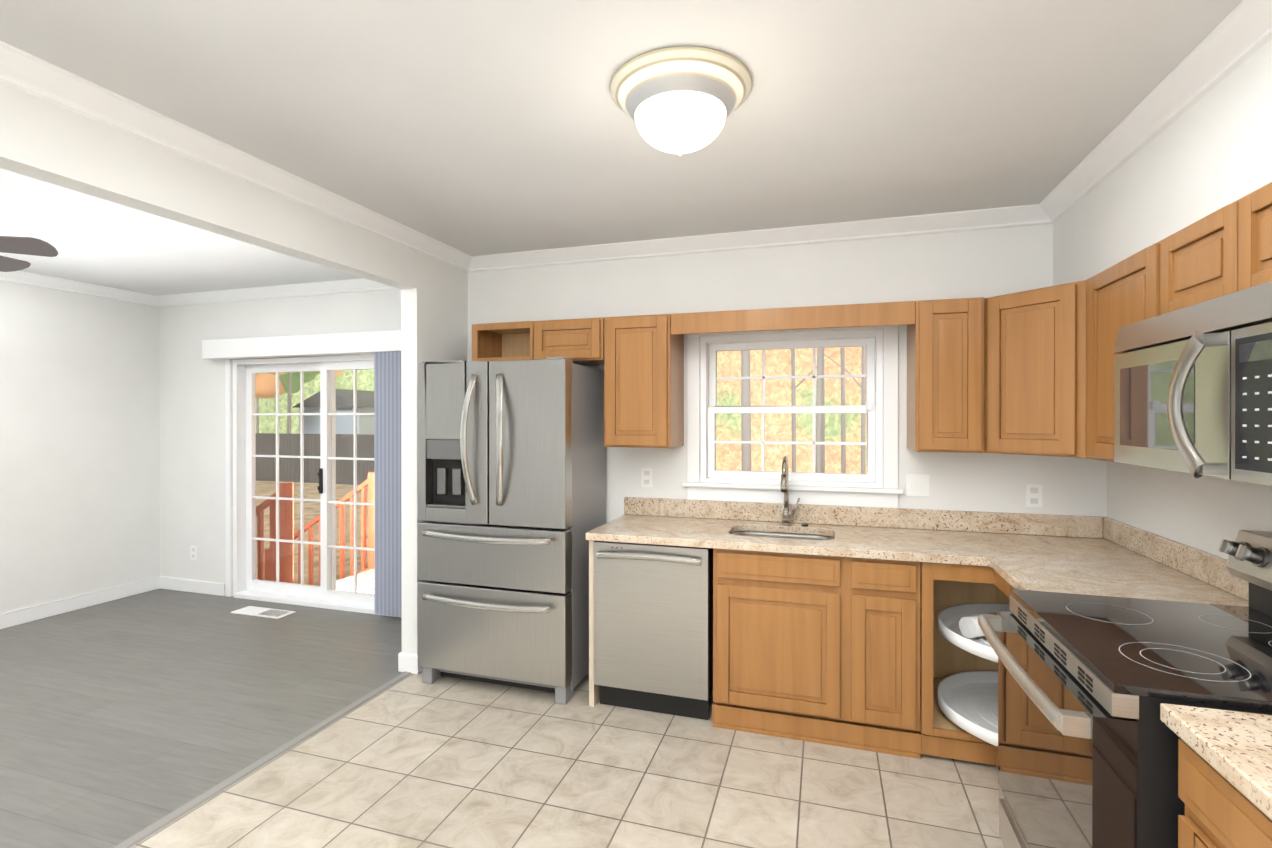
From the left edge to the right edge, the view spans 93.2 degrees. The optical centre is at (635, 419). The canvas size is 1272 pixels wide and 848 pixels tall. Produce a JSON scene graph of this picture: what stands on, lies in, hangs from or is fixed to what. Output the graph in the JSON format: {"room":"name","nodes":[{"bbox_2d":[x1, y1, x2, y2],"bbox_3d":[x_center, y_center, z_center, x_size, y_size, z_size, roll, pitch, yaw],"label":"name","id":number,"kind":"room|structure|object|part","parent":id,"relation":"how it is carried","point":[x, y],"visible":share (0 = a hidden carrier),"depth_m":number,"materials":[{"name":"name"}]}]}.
{"room":"kitchen","nodes":[
{"label":"kitchen","id":0,"kind":"room"},
{"bbox_2d":[0,281,159,613],"bbox_3d":[-5.165,0.219,2.624,0.200,2.565,5.720,0,0,17],"label":"wall","id":1,"kind":"structure","parent":0,"point":[79,444],"depth_m":4.72,"materials":[{"name":"paint"}]},
{"bbox_2d":[0,271,155,306],"bbox_3d":[-5.027,-1.024,2.577,0.088,0.080,5.720,0,0,17],"label":"crown molding","id":2,"kind":"structure","parent":1,"relation":"attached to","point":[19,277],"depth_m":4.69,"materials":[{"name":"white paint"}]},
{"bbox_2d":[0,576,159,628],"bbox_3d":[-5.060,1.449,2.596,0.018,0.105,5.724,0,0,17],"label":"baseboard","id":3,"kind":"structure","parent":1,"relation":"attached to","point":[14,618],"depth_m":4.71,"materials":[{"name":"white paint"}]},
{"bbox_2d":[0,589,402,847],"bbox_3d":[-3.577,1.527,2.233,3.465,0.050,5.920,0,0,17],"label":"floor","id":4,"kind":"structure","parent":0,"point":[123,719],"depth_m":3.24,"materials":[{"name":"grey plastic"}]},
{"bbox_2d":[113,671,411,847],"bbox_3d":[-2.077,1.501,1.228,0.056,0.008,4.900,0,0,17],"label":"transition strip","id":5,"kind":"object","parent":4,"relation":"on","point":[150,830],"depth_m":2.56,"materials":[{"name":"grey"}]},
{"bbox_2d":[231,606,295,618],"bbox_3d":[-2.886,1.492,4.658,0.470,0.008,0.160,0,0,17],"label":"floor vent","id":6,"kind":"object","parent":4,"relation":"in","point":[264,612],"visible":1,"depth_m":4.64,"materials":[{"name":"white metal"}]},
{"bbox_2d":[0,82,467,303],"bbox_3d":[-1.998,-0.913,1.474,0.110,0.295,5.430,0,0,17],"label":"header beam","id":7,"kind":"structure","parent":0,"point":[45,141],"depth_m":2.27,"materials":[{"name":"paint"}]},
{"bbox_2d":[0,41,471,271],"bbox_3d":[-1.903,-1.021,1.444,0.088,0.080,5.430,0,0,17],"label":"crown molding","id":8,"kind":"structure","parent":7,"relation":"attached to","point":[20,70],"depth_m":2.23,"materials":[{"name":"white paint"}]},
{"bbox_2d":[160,289,400,596],"bbox_3d":[-2.752,0.212,4.948,3.410,2.565,0.160,0,0,17],"label":"wall","id":9,"kind":"structure","parent":0,"point":[192,458],"depth_m":5.16,"materials":[{"name":"paint"}]},
{"bbox_2d":[160,576,224,595],"bbox_3d":[-3.832,1.442,5.201,0.740,0.105,0.018,0,0,17],"label":"baseboard","id":10,"kind":"structure","parent":9,"relation":"attached to","point":[204,587],"depth_m":5.19,"materials":[{"name":"white paint"}]},
{"bbox_2d":[190,546,196,559],"bbox_3d":[-3.822,1.154,5.198,0.072,0.116,0.008,0,0,17],"label":"outlet","id":11,"kind":"object","parent":9,"relation":"attached to","point":[193,552],"visible":1,"depth_m":5.19,"materials":[{"name":"white plastic"}]},
{"bbox_2d":[156,278,397,306],"bbox_3d":[-2.694,-1.030,4.796,3.030,0.080,0.088,0,0,17],"label":"crown molding","id":12,"kind":"structure","parent":9,"relation":"attached to","point":[240,294],"depth_m":4.87,"materials":[{"name":"white paint"}]},
{"bbox_2d":[202,330,400,359],"bbox_3d":[-2.398,-0.582,4.690,2.520,0.155,0.114,0,0,17],"label":"headrail valance","id":13,"kind":"object","parent":9,"relation":"attached to","point":[367,342],"visible":0.56,"depth_m":4.69,"materials":[{"name":"white paint"}]},
{"bbox_2d":[374,351,401,616],"bbox_3d":[-1.788,0.479,4.497,0.337,1.965,0.080,0,0,17],"label":"vertical blinds","id":14,"kind":"object","parent":13,"relation":"hanging from","point":[387,490],"visible":0.46,"depth_m":4.48,"materials":[{"name":"blue"}]},
{"bbox_2d":[225,354,401,617],"bbox_3d":[-2.503,0.496,4.856,1.960,2.005,0.173,0,0,17],"label":"door frame","id":15,"kind":"structure","parent":9,"relation":"attached to","point":[247,584],"depth_m":4.99,"materials":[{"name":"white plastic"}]},
{"bbox_2d":[253,370,373,593],"bbox_3d":[-2.497,0.490,4.879,1.640,1.769,0.054,0,0,17],"label":"glass window","id":16,"kind":"structure","parent":15,"relation":"in","point":[312,479],"depth_m":4.96,"materials":[{"name":"clear glass"}]},
{"bbox_2d":[317,468,322,493],"bbox_3d":[-2.532,0.495,4.821,0.022,0.200,0.039,0,0,17],"label":"door handle","id":17,"kind":"object","parent":15,"relation":"attached to","point":[320,475],"visible":1,"depth_m":4.82,"materials":[{"name":"black plastic"}]},
{"bbox_2d":[401,288,467,655],"bbox_3d":[-1.220,0.363,3.953,0.110,2.270,0.820,0,0,17],"label":"wall","id":18,"kind":"structure","parent":0,"point":[434,327],"depth_m":3.57,"materials":[{"name":"paint"}]},
{"bbox_2d":[398,652,418,671],"bbox_3d":[-1.269,1.445,3.964,0.048,0.105,0.834,0,0,17],"label":"baseboard","id":19,"kind":"structure","parent":18,"relation":"attached to","point":[407,663],"depth_m":3.55,"materials":[{"name":"white paint"}]},
{"bbox_2d":[131,671,1004,847],"bbox_3d":[-0.119,1.530,0.995,3.875,0.050,5.630,0,0,17],"label":"floor","id":20,"kind":"structure","parent":0,"point":[412,761],"depth_m":2.45,"materials":[{"name":"beige tile"}]},
{"bbox_2d":[417,357,605,704],"bbox_3d":[-0.719,0.585,3.521,0.910,1.827,0.705,0,0,17],"label":"refrigerator","id":21,"kind":"object","parent":20,"relation":"on","point":[511,472],"visible":1,"depth_m":3.25,"materials":[{"name":"silver metal"}]},
{"bbox_3d":[-0.812,0.384,3.222,0.773,1.259,0.080,0,0,17],"label":"handle","id":22,"kind":"part","parent":21,"relation":"part of","materials":[{"name":"silver metal"}]},
{"bbox_2d":[589,540,599,706],"bbox_3d":[-0.147,1.062,3.414,0.028,0.875,0.570,0,0,17],"label":"end panel","id":23,"kind":"object","parent":20,"relation":"on","point":[594,694],"visible":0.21,"depth_m":3.14,"materials":[{"name":"beige"}]},
{"bbox_2d":[594,541,712,719],"bbox_3d":[0.147,1.066,3.281,0.598,0.866,0.628,0,0,17],"label":"dishwasher","id":24,"kind":"object","parent":20,"relation":"on","point":[653,628],"visible":0.96,"depth_m":3.02,"materials":[{"name":"silver metal"}]},
{"bbox_2d":[712,549,920,758],"bbox_3d":[0.906,1.064,3.082,0.934,0.876,0.627,0,0,17],"label":"base cabinet","id":25,"kind":"object","parent":20,"relation":"on","point":[818,649],"visible":0.92,"depth_m":2.78,"materials":[{"name":"brown wood"}]},
{"bbox_2d":[919,562,1013,767],"bbox_3d":[1.742,1.063,2.661,0.918,0.876,0.930,0,0,17],"label":"base cabinet","id":26,"kind":"object","parent":20,"relation":"on","point":[943,586],"visible":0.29,"depth_m":2.65,"materials":[{"name":"brown wood"}]},
{"bbox_2d":[586,514,1165,565],"bbox_3d":[1.025,0.605,3.021,2.503,0.038,0.670,0,0,17],"label":"countertop","id":27,"kind":"structure","parent":26,"relation":"on","point":[883,543],"depth_m":2.91,"materials":[{"name":"beige stone"}]},
{"bbox_2d":[733,531,833,539],"bbox_3d":[0.759,0.727,3.139,0.561,0.206,0.376,0,0,17],"label":"sink","id":28,"kind":"object","parent":27,"relation":"in","point":[782,535],"visible":0.17,"depth_m":3.30,"materials":[{"name":"silver metal"}]},
{"bbox_2d":[780,455,799,525],"bbox_3d":[0.830,0.391,3.253,0.106,0.389,0.237,0,0,17],"label":"faucet","id":29,"kind":"object","parent":27,"relation":"on","point":[787,512],"visible":1,"depth_m":3.32,"materials":[{"name":"silver metal"}]},
{"bbox_2d":[938,603,1010,746],"bbox_3d":[1.774,1.009,2.690,0.759,0.716,0.759,0,0,17],"label":"lazy susan","id":30,"kind":"object","parent":26,"relation":"in","point":[968,701],"visible":0.35,"depth_m":2.80,"materials":[{"name":"white plastic"}]},
{"bbox_2d":[986,554,1248,606],"bbox_3d":[1.722,0.607,2.169,0.662,0.038,0.540,0,0,17],"label":"countertop","id":31,"kind":"structure","parent":26,"relation":"on","point":[1086,566],"depth_m":2.20,"materials":[{"name":"beige stone"}]},
{"bbox_2d":[978,530,1271,847],"bbox_3d":[1.432,0.921,1.574,0.833,1.165,0.758,0,0,17],"label":"electric range","id":32,"kind":"object","parent":20,"relation":"on","point":[1088,685],"visible":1,"depth_m":1.50,"materials":[{"name":"black metal"}]},
{"bbox_2d":[1178,739,1271,847],"bbox_3d":[1.337,1.069,0.908,0.636,0.874,0.510,0,0,17],"label":"base cabinet","id":33,"kind":"object","parent":20,"relation":"on","point":[1221,811],"visible":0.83,"depth_m":1.09,"materials":[{"name":"brown wood"}]},
{"bbox_2d":[1160,703,1271,819],"bbox_3d":[0.940,0.561,-0.336,0.662,0.144,3.130,0,0,17],"label":"countertop","id":34,"kind":"structure","parent":33,"relation":"on","point":[1234,748],"depth_m":1.11,"materials":[{"name":"beige stone"}]},
{"bbox_2d":[0,0,1242,295],"bbox_3d":[-1.744,-1.111,1.598,7.340,0.100,6.220,0,0,17],"label":"ceiling","id":35,"kind":"structure","parent":0,"point":[484,126],"depth_m":2.05,"materials":[{"name":"white paint"}]},
{"bbox_2d":[0,236,57,271],"bbox_3d":[-3.162,-0.888,2.537,1.002,0.349,1.046,0,0,17],"label":"ceiling fan","id":36,"kind":"object","parent":35,"relation":"hanging from","point":[25,245],"visible":1,"depth_m":2.69,"materials":[{"name":"grey"}]},
{"bbox_2d":[610,46,751,155],"bbox_3d":[0.142,-0.953,1.929,0.452,0.217,0.452,0,0,17],"label":"flush-mount ceiling light","id":37,"kind":"object","parent":35,"relation":"attached to","point":[680,100],"visible":1,"depth_m":1.81,"materials":[{"name":"beige glass"}]},
{"bbox_2d":[468,224,1106,522],"bbox_3d":[0.662,0.216,3.571,3.930,2.565,0.160,0,0,17],"label":"wall","id":38,"kind":"structure","parent":0,"point":[986,263],"depth_m":3.34,"materials":[{"name":"paint"}]},
{"bbox_2d":[472,321,532,360],"bbox_3d":[-0.752,-0.457,3.753,0.415,0.244,0.336,0,0,17],"label":"upper cabinet","id":39,"kind":"object","parent":38,"relation":"attached to","point":[504,341],"visible":0.5,"depth_m":3.78,"materials":[{"name":"brown wood"}]},
{"bbox_2d":[533,317,603,365],"bbox_3d":[-0.347,-0.457,3.614,0.438,0.240,0.354,0,0,17],"label":"upper cabinet","id":40,"kind":"object","parent":38,"relation":"attached to","point":[579,341],"visible":0.83,"depth_m":3.44,"materials":[{"name":"brown wood"}]},
{"bbox_2d":[604,314,683,447],"bbox_3d":[0.050,-0.210,3.490,0.386,0.733,0.354,0,0,17],"label":"upper cabinet","id":41,"kind":"object","parent":38,"relation":"attached to","point":[643,381],"visible":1,"depth_m":3.33,"materials":[{"name":"brown wood"}]},
{"bbox_2d":[641,468,652,486],"bbox_3d":[0.066,0.355,3.671,0.072,0.116,0.008,0,0,17],"label":"electrical outlet","id":42,"kind":"object","parent":38,"relation":"attached to","point":[646,477],"visible":1,"depth_m":3.67,"materials":[{"name":"white plastic"}]},
{"bbox_2d":[472,204,1035,271],"bbox_3d":[0.472,-1.026,3.498,3.210,0.080,0.088,0,0,17],"label":"crown molding","id":43,"kind":"structure","parent":38,"relation":"attached to","point":[1023,215],"depth_m":3.40,"materials":[{"name":"white paint"}]},
{"bbox_2d":[683,325,902,507],"bbox_3d":[0.878,-0.045,3.475,1.200,1.047,0.208,0,0,17],"label":"window","id":44,"kind":"structure","parent":38,"relation":"in","point":[870,340],"depth_m":3.44,"materials":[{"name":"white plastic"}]},
{"bbox_2d":[671,301,914,334],"bbox_3d":[0.821,-0.521,3.257,1.220,0.116,0.334,0,0,17],"label":"valance","id":45,"kind":"object","parent":38,"relation":"attached to","point":[854,315],"visible":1,"depth_m":3.08,"materials":[{"name":"brown wood"}]},
{"bbox_2d":[624,497,1099,537],"bbox_3d":[1.123,0.532,3.331,2.503,0.105,0.020,0,0,17],"label":"backsplash","id":46,"kind":"structure","parent":38,"relation":"attached to","point":[949,520],"depth_m":3.26,"materials":[{"name":"beige stone"}]},
{"bbox_2d":[906,474,929,496],"bbox_3d":[1.507,0.353,3.215,0.117,0.116,0.014,0,0,17],"label":"light switch","id":47,"kind":"object","parent":38,"relation":"attached to","point":[917,485],"visible":1,"depth_m":3.22,"materials":[{"name":"white plastic"}]},
{"bbox_2d":[907,297,983,452],"bbox_3d":[1.543,-0.208,3.021,0.296,0.733,0.354,0,0,17],"label":"upper cabinet","id":48,"kind":"object","parent":38,"relation":"attached to","point":[945,375],"visible":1,"depth_m":2.86,"materials":[{"name":"brown wood"}]},
{"bbox_2d":[1026,484,1041,506],"bbox_3d":[2.022,0.388,3.056,0.072,0.116,0.008,0,0,17],"label":"electrical outlet","id":49,"kind":"object","parent":38,"relation":"attached to","point":[1033,495],"visible":1,"depth_m":3.05,"materials":[{"name":"white plastic"}]},
{"bbox_2d":[984,280,1085,457],"bbox_3d":[1.938,-0.208,2.765,0.606,0.733,0.606,0,0,17],"label":"upper cabinet","id":50,"kind":"object","parent":38,"relation":"attached to","point":[1034,371],"visible":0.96,"depth_m":2.63,"materials":[{"name":"brown wood"}]},
{"bbox_2d":[1032,0,1271,225],"bbox_3d":[1.247,-1.018,0.455,0.088,0.080,5.430,0,0,17],"label":"crown molding","id":51,"kind":"structure","parent":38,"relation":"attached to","point":[1240,34],"depth_m":1.92,"materials":[{"name":"white paint"}]},
{"bbox_2d":[1053,38,1271,285],"bbox_3d":[1.399,-0.818,0.408,0.230,0.480,5.430,0,0,17],"label":"wall","id":52,"kind":"structure","parent":0,"point":[1209,152],"depth_m":1.95,"materials":[{"name":"paint"}]},
{"bbox_2d":[1107,461,1271,559],"bbox_3d":[1.604,0.225,0.346,0.200,2.565,5.430,0,0,17],"label":"wall","id":53,"kind":"structure","parent":0,"point":[1208,514],"depth_m":2.31,"materials":[{"name":"paint"}]},
{"bbox_2d":[1086,238,1164,469],"bbox_3d":[1.892,-0.206,2.143,0.322,0.733,0.605,0,0,17],"label":"upper cabinet","id":54,"kind":"object","parent":53,"relation":"attached to","point":[1125,292],"visible":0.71,"depth_m":2.24,"materials":[{"name":"brown wood"}]},
{"bbox_2d":[1100,517,1248,600],"bbox_3d":[2.120,0.534,2.373,0.025,0.105,1.170,0,0,17],"label":"backsplash","id":55,"kind":"structure","parent":53,"relation":"attached to","point":[1207,567],"depth_m":2.34,"materials":[{"name":"beige stone"}]},
{"bbox_2d":[1160,182,1271,314],"bbox_3d":[1.686,-0.433,1.487,0.322,0.275,0.765,0,0,17],"label":"upper cabinet","id":56,"kind":"object","parent":53,"relation":"attached to","point":[1224,250],"visible":0.77,"depth_m":1.61,"materials":[{"name":"brown wood"}]},
{"bbox_2d":[1113,281,1271,485],"bbox_3d":[1.600,-0.073,1.518,0.503,0.438,0.758,0,0,17],"label":"microwave","id":57,"kind":"object","parent":56,"relation":"attached to","point":[1193,390],"visible":1,"depth_m":1.46,"materials":[{"name":"silver metal"}]},
{"label":"outside","id":58,"kind":"structure","parent":0,"visible":0},
{"bbox_2d":[256,481,367,585],"bbox_3d":[-9.137,2.454,20.753,90.000,0.100,25.880,0,0,17],"label":"ground","id":59,"kind":"structure","parent":58,"point":[310,494],"depth_m":14.25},
{"bbox_2d":[256,472,373,593],"bbox_3d":[-1.817,1.517,6.141,4.712,1.930,2.604,0,0,17],"label":"deck","id":60,"kind":"object","parent":59,"relation":"on","point":[284,515],"depth_m":5.80,"materials":[{"name":"brown wood"}]},
{"bbox_2d":[256,433,373,484],"bbox_3d":[-19.196,1.468,24.931,32.300,1.850,0.070,0,0,17],"label":"fence","id":61,"kind":"object","parent":59,"relation":"on","point":[314,439],"depth_m":22.75,"materials":[{"name":"grey wood"}]},
{"bbox_2d":[293,389,373,433],"bbox_3d":[-12.692,0.538,26.780,3.600,3.700,2.900,0,0,17],"label":"shed","id":62,"kind":"object","parent":59,"relation":"on","point":[362,422],"depth_m":25.56,"materials":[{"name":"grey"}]},
{"bbox_2d":[255,346,865,473],"bbox_3d":[-5.575,-6.506,20.272,42.037,17.923,15.645,0,0,17],"label":"trees","id":63,"kind":"object","parent":59,"relation":"on","point":[308,377],"depth_m":14.00,"materials":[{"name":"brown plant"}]},
{"bbox_2d":[255,347,866,473],"bbox_3d":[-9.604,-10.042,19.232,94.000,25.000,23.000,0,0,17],"label":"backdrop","id":64,"kind":"structure","parent":58,"point":[734,399],"depth_m":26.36,"materials":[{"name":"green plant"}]}
]}

